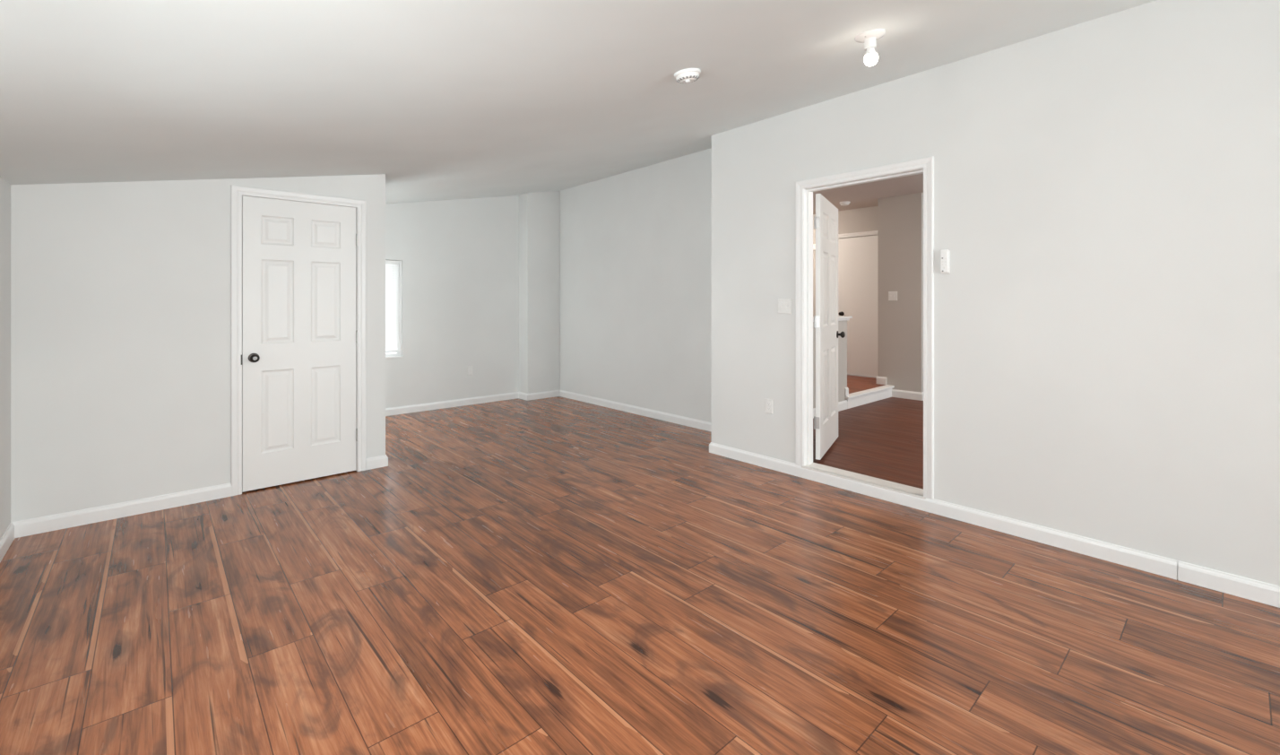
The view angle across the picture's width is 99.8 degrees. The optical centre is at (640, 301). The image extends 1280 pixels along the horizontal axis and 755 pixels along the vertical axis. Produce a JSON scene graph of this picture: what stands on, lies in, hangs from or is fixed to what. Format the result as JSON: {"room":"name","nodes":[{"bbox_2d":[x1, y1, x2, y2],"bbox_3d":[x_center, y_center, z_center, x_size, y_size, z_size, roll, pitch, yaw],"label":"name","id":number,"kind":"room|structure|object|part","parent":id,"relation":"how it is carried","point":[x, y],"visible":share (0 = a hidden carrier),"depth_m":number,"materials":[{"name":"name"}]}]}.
{"room":"empty room","nodes":[
{"label":"empty room","id":0,"kind":"room"},
{"bbox_2d":[0,175,10,538],"bbox_3d":[-1.012,0.307,0.149,0.120,2.026,11.815,0,0,-42],"label":"wall","id":1,"kind":"structure","parent":0,"point":[4,185],"depth_m":2.87,"materials":[{"name":"paint"}]},
{"bbox_2d":[0,522,14,562],"bbox_3d":[-0.294,1.276,-0.547,0.015,0.088,9.580,0,0,-42],"label":"baseboard","id":2,"kind":"structure","parent":1,"relation":"attached to","point":[7,538],"depth_m":2.86,"materials":[{"name":"paint"}]},
{"bbox_2d":[10,173,385,522],"bbox_3d":[-3.014,0.146,3.933,1.971,2.348,0.721,0,0,-42],"label":"wall","id":3,"kind":"structure","parent":0,"point":[120,291],"depth_m":3.32,"materials":[{"name":"paint"}]},
{"bbox_2d":[11,454,388,537],"bbox_3d":[-3.009,1.276,3.938,1.986,0.088,0.750,0,0,-42],"label":"baseboard","id":4,"kind":"structure","parent":3,"relation":"attached to","point":[31,526],"depth_m":3.31,"materials":[{"name":"paint"}]},
{"bbox_2d":[230,184,366,495],"bbox_3d":[-2.499,0.266,3.983,0.846,2.108,0.136,0,0,-42],"label":"door frame","id":5,"kind":"structure","parent":3,"relation":"attached to","point":[237,192],"depth_m":3.75,"materials":[{"name":"paint"}]},
{"bbox_2d":[242,195,357,492],"bbox_3d":[-2.450,0.292,3.934,0.723,2.036,0.104,0,0,-42],"label":"door","id":6,"kind":"structure","parent":3,"relation":"in","point":[299,338],"depth_m":3.92,"materials":[{"name":"paint"}]},
{"bbox_3d":[-2.658,0.392,3.719,0.057,0.057,0.060,0,0,-42],"label":"knob","id":7,"kind":"part","parent":6,"relation":"part of","materials":[{"name":"brown metal"}]},
{"bbox_2d":[385,195,518,407],"bbox_3d":[-3.055,-0.126,6.179,4.917,2.892,0.120,0,0,-42],"label":"wall","id":8,"kind":"structure","parent":0,"point":[459,258],"depth_m":6.77,"materials":[{"name":"paint"}]},
{"bbox_2d":[385,263,402,358],"bbox_3d":[-3.075,0.090,6.152,0.668,1.140,0.123,0,0,-42],"label":"window","id":9,"kind":"structure","parent":8,"relation":"in","point":[396,354],"depth_m":6.31,"materials":[{"name":"paint"}]},
{"bbox_2d":[385,259,401,355],"bbox_3d":[-3.058,0.083,6.134,0.656,1.119,0.052,0,0,-42],"label":"window blind","id":10,"kind":"object","parent":9,"relation":"attached to","point":[393,272],"visible":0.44,"depth_m":6.30,"materials":[{"name":"white plastic"}]},
{"bbox_3d":[-3.062,-0.456,6.138,0.656,0.041,0.040,0,0,-42],"label":"head rail","id":11,"kind":"part","parent":10,"relation":"part of","materials":[{"name":"white plastic"}]},
{"bbox_3d":[-3.062,0.581,6.138,0.656,0.018,0.028,0,0,-42],"label":"rail","id":12,"kind":"part","parent":10,"relation":"part of","materials":[{"name":"white plastic"}]},
{"bbox_3d":[-2.808,0.083,6.329,0.021,1.119,0.006,0,0,-42],"label":"trim","id":13,"kind":"part","parent":10,"relation":"part of","materials":[{"name":"paint"}]},
{"bbox_3d":[-3.059,0.651,6.135,0.666,0.018,0.078,0,0,-42],"label":"sill","id":14,"kind":"part","parent":9,"relation":"part of","materials":[{"name":"paint"}]},
{"bbox_2d":[385,389,559,415],"bbox_3d":[-2.977,1.276,6.003,4.797,0.088,0.245,0,0,-42],"label":"baseboard","id":15,"kind":"structure","parent":8,"relation":"attached to","point":[401,410],"depth_m":6.86,"materials":[{"name":"paint"}]},
{"bbox_2d":[518,190,559,393],"bbox_3d":[-1.388,-0.115,7.445,0.505,2.871,0.230,0,0,-42],"label":"wall","id":16,"kind":"structure","parent":0,"point":[539,211],"depth_m":7.33,"materials":[{"name":"paint"}]},
{"bbox_2d":[0,0,1156,203],"bbox_3d":[0.815,-1.148,1.794,5.037,1.066,11.815,0,0,-42],"label":"ceiling","id":17,"kind":"structure","parent":0,"point":[445,99],"depth_m":2.37,"materials":[{"name":"paint"}]},
{"bbox_2d":[674,68,700,83],"bbox_3d":[0.237,-1.124,2.704,0.133,0.068,0.133,0,0,-12],"label":"smoke detector","id":18,"kind":"object","parent":17,"relation":"attached to","point":[687,75],"visible":1,"depth_m":2.67,"materials":[{"name":"white plastic"}]},
{"bbox_2d":[854,28,885,66],"bbox_3d":[1.071,-1.181,2.513,0.134,0.158,0.134,0,0,-13],"label":"ceiling light","id":19,"kind":"object","parent":17,"relation":"attached to","point":[869,38],"visible":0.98,"depth_m":2.50,"materials":[{"name":"ceramic"}]},
{"bbox_3d":[1.072,-1.237,2.514,0.134,0.035,0.134,-7,5,-39],"label":"plate","id":20,"kind":"part","parent":19,"relation":"part of","materials":[{"name":"plastic"}]},
{"bbox_2d":[864,36,876,51],"bbox_3d":[1.074,-1.200,2.516,0.056,0.044,0.056,-7,5,-39],"label":"socket","id":21,"kind":"object","parent":19,"relation":"attached to","point":[869,42],"depth_m":2.50,"materials":[{"name":"ceramic"}]},
{"bbox_3d":[1.080,-1.125,2.521,0.061,0.046,0.061,-7,5,-39],"label":"bulb","id":22,"kind":"part","parent":19,"relation":"part of","materials":[{"name":"white glass"}]},
{"bbox_2d":[559,147,711,422],"bbox_3d":[-0.195,-0.135,6.244,0.580,2.910,3.612,0,0,-42],"label":"wall","id":23,"kind":"structure","parent":0,"point":[635,245],"depth_m":6.25,"materials":[{"name":"paint"}]},
{"bbox_2d":[0,396,1279,754],"bbox_3d":[0.815,1.345,1.794,5.037,0.050,11.815,0,0,-42],"label":"floor","id":24,"kind":"structure","parent":0,"point":[557,575],"depth_m":2.21,"materials":[{"name":"brown wood"}]},
{"bbox_2d":[812,320,847,407],"bbox_3d":[1.748,0.767,5.735,1.625,1.105,0.120,0,0,-42],"label":"wall","id":25,"kind":"structure","parent":0,"point":[842,324],"depth_m":6.14,"materials":[{"name":"paint"}]},
{"bbox_2d":[812,399,847,418],"bbox_3d":[1.788,1.190,5.679,1.610,0.100,0.015,0,0,-42],"label":"baseboard","id":26,"kind":"structure","parent":25,"relation":"attached to","point":[843,404],"depth_m":6.12,"materials":[{"name":"paint"}]},
{"bbox_2d":[812,315,852,321],"bbox_3d":[1.764,0.197,5.749,1.667,0.047,0.210,0,0,-42],"label":"wall cap","id":27,"kind":"object","parent":25,"relation":"attached to","point":[840,317],"visible":0.23,"depth_m":6.12,"materials":[{"name":"paint"}]},
{"bbox_2d":[844,387,848,396],"bbox_3d":[2.342,1.042,6.260,0.070,0.100,0.135,0,0,-42],"label":"baseboard","id":28,"kind":"structure","parent":25,"relation":"attached to","point":[846,389],"depth_m":6.20,"materials":[{"name":"paint"}]},
{"bbox_2d":[812,206,877,378],"bbox_3d":[2.630,-0.020,8.629,0.120,2.680,2.900,0,0,-42],"label":"wall","id":29,"kind":"structure","parent":0,"point":[860,220],"depth_m":7.97,"materials":[{"name":"paint"}]},
{"bbox_2d":[838,234,877,377],"bbox_3d":[3.244,0.072,7.846,0.106,2.030,0.790,0,0,-42],"label":"door","id":30,"kind":"structure","parent":29,"relation":"in","point":[858,255],"depth_m":7.89,"materials":[{"name":"paint"}]},
{"bbox_2d":[838,230,877,238],"bbox_3d":[3.244,0.043,7.846,0.016,2.104,0.919,0,0,-42],"label":"door frame","id":31,"kind":"structure","parent":29,"relation":"attached to","point":[873,232],"depth_m":7.89,"materials":[{"name":"paint"}]},
{"bbox_2d":[847,374,885,393],"bbox_3d":[1.433,1.116,7.369,3.345,0.040,2.970,0,0,-42],"label":"floor","id":32,"kind":"structure","parent":0,"point":[855,384],"depth_m":7.21,"materials":[{"name":"brown wood"}]},
{"bbox_2d":[846,388,892,408],"bbox_3d":[2.831,1.181,6.617,1.195,0.119,0.018,0,0,-42],"label":"stair riser","id":33,"kind":"object","parent":32,"relation":"attached to","point":[869,398],"depth_m":6.57,"materials":[{"name":"paint"}]},
{"bbox_2d":[845,384,894,398],"bbox_3d":[2.808,1.107,6.616,1.230,0.029,0.100,0,0,-42],"label":"stair tread","id":34,"kind":"object","parent":32,"relation":"attached to","point":[886,386],"depth_m":6.56,"materials":[{"name":"paint"}]},
{"bbox_2d":[812,397,923,489],"bbox_3d":[4.296,1.260,4.901,5.455,0.040,4.530,0,0,-42],"label":"floor","id":35,"kind":"structure","parent":0,"point":[883,438],"depth_m":4.74,"materials":[{"name":"brown wood"}]},
{"bbox_2d":[812,173,923,214],"bbox_3d":[3.306,-1.385,6.075,5.555,0.050,7.600,0,0,-42],"label":"ceiling","id":36,"kind":"structure","parent":0,"point":[866,194],"depth_m":6.74,"materials":[{"name":"paint"}]},
{"bbox_2d":[839,200,850,206],"bbox_3d":[2.814,-1.337,7.409,0.140,0.045,0.140,0,0,-42],"label":"smoke detector","id":37,"kind":"object","parent":36,"relation":"attached to","point":[843,203],"visible":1,"depth_m":7.37,"materials":[{"name":"white plastic"}]},
{"bbox_2d":[877,192,923,392],"bbox_3d":[4.143,-0.020,7.674,2.170,2.680,0.545,0,0,-42],"label":"wall","id":38,"kind":"structure","parent":0,"point":[900,218],"depth_m":6.93,"materials":[{"name":"paint"}]},
{"bbox_2d":[876,376,886,384],"bbox_3d":[3.183,1.045,7.108,0.015,0.100,0.130,0,0,-42],"label":"baseboard","id":39,"kind":"structure","parent":38,"relation":"attached to","point":[881,380],"depth_m":7.10,"materials":[{"name":"paint"}]},
{"bbox_2d":[888,291,897,300],"bbox_3d":[3.279,-0.069,7.000,0.017,0.118,0.112,0,0,-42],"label":"light switch","id":40,"kind":"object","parent":38,"relation":"attached to","point":[892,295],"visible":1,"depth_m":7.00,"materials":[{"name":"white plastic"}]},
{"bbox_2d":[891,389,923,400],"bbox_3d":[4.169,1.190,7.560,2.085,0.100,0.372,0,0,-42],"label":"baseboard","id":41,"kind":"structure","parent":38,"relation":"attached to","point":[900,393],"depth_m":6.86,"materials":[{"name":"paint"}]},
{"bbox_2d":[711,0,1279,586],"bbox_3d":[3.376,-0.101,1.752,0.128,2.841,8.083,0,0,-42],"label":"wall","id":42,"kind":"structure","parent":0,"point":[1107,188],"depth_m":2.83,"materials":[{"name":"paint"}]},
{"bbox_2d":[765,397,772,414],"bbox_3d":[1.019,0.830,4.266,0.009,0.115,0.072,0,0,-42],"label":"power outlet","id":43,"kind":"object","parent":42,"relation":"attached to","point":[768,402],"visible":1,"depth_m":4.26,"materials":[{"name":"white plastic"}]},
{"bbox_2d":[778,298,791,313],"bbox_3d":[1.111,0.039,4.158,0.017,0.118,0.116,0,0,-42],"label":"light switch","id":44,"kind":"object","parent":42,"relation":"attached to","point":[784,305],"visible":1,"depth_m":4.16,"materials":[{"name":"white plastic"}]},
{"bbox_2d":[813,193,845,459],"bbox_3d":[1.558,0.194,4.478,0.167,2.036,0.829,0,0,29],"label":"door","id":45,"kind":"structure","parent":42,"relation":"in","point":[825,220],"depth_m":4.36,"materials":[{"name":"paint"}]},
{"bbox_3d":[1.777,0.294,4.758,0.060,0.057,0.057,0,0,29],"label":"knob","id":46,"kind":"part","parent":45,"relation":"part of","materials":[{"name":"brown metal"}]},
{"bbox_2d":[801,462,925,499],"bbox_3d":[1.556,1.243,3.767,0.144,0.022,0.878,0,0,-42],"label":"threshold","id":47,"kind":"object","parent":42,"relation":"on","point":[822,468],"visible":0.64,"depth_m":3.72,"materials":[{"name":"paint"}]},
{"bbox_2d":[795,155,934,499],"bbox_3d":[1.552,0.166,3.764,0.144,2.139,0.970,0,0,-42],"label":"door frame","id":48,"kind":"structure","parent":42,"relation":"attached to","point":[927,163],"depth_m":3.90,"materials":[{"name":"paint"}]},
{"bbox_2d":[559,389,1279,607],"bbox_3d":[2.450,1.276,3.112,0.603,0.088,11.345,0,0,-42],"label":"baseboard","id":49,"kind":"structure","parent":42,"relation":"attached to","point":[1148,562],"depth_m":3.04,"materials":[{"name":"paint"}]},
{"bbox_2d":[940,249,950,273],"bbox_3d":[1.871,-0.243,3.309,0.024,0.146,0.052,0,0,-42],"label":"wall control","id":50,"kind":"object","parent":42,"relation":"attached to","point":[945,255],"visible":1,"depth_m":3.30,"materials":[{"name":"white plastic"}]}
]}

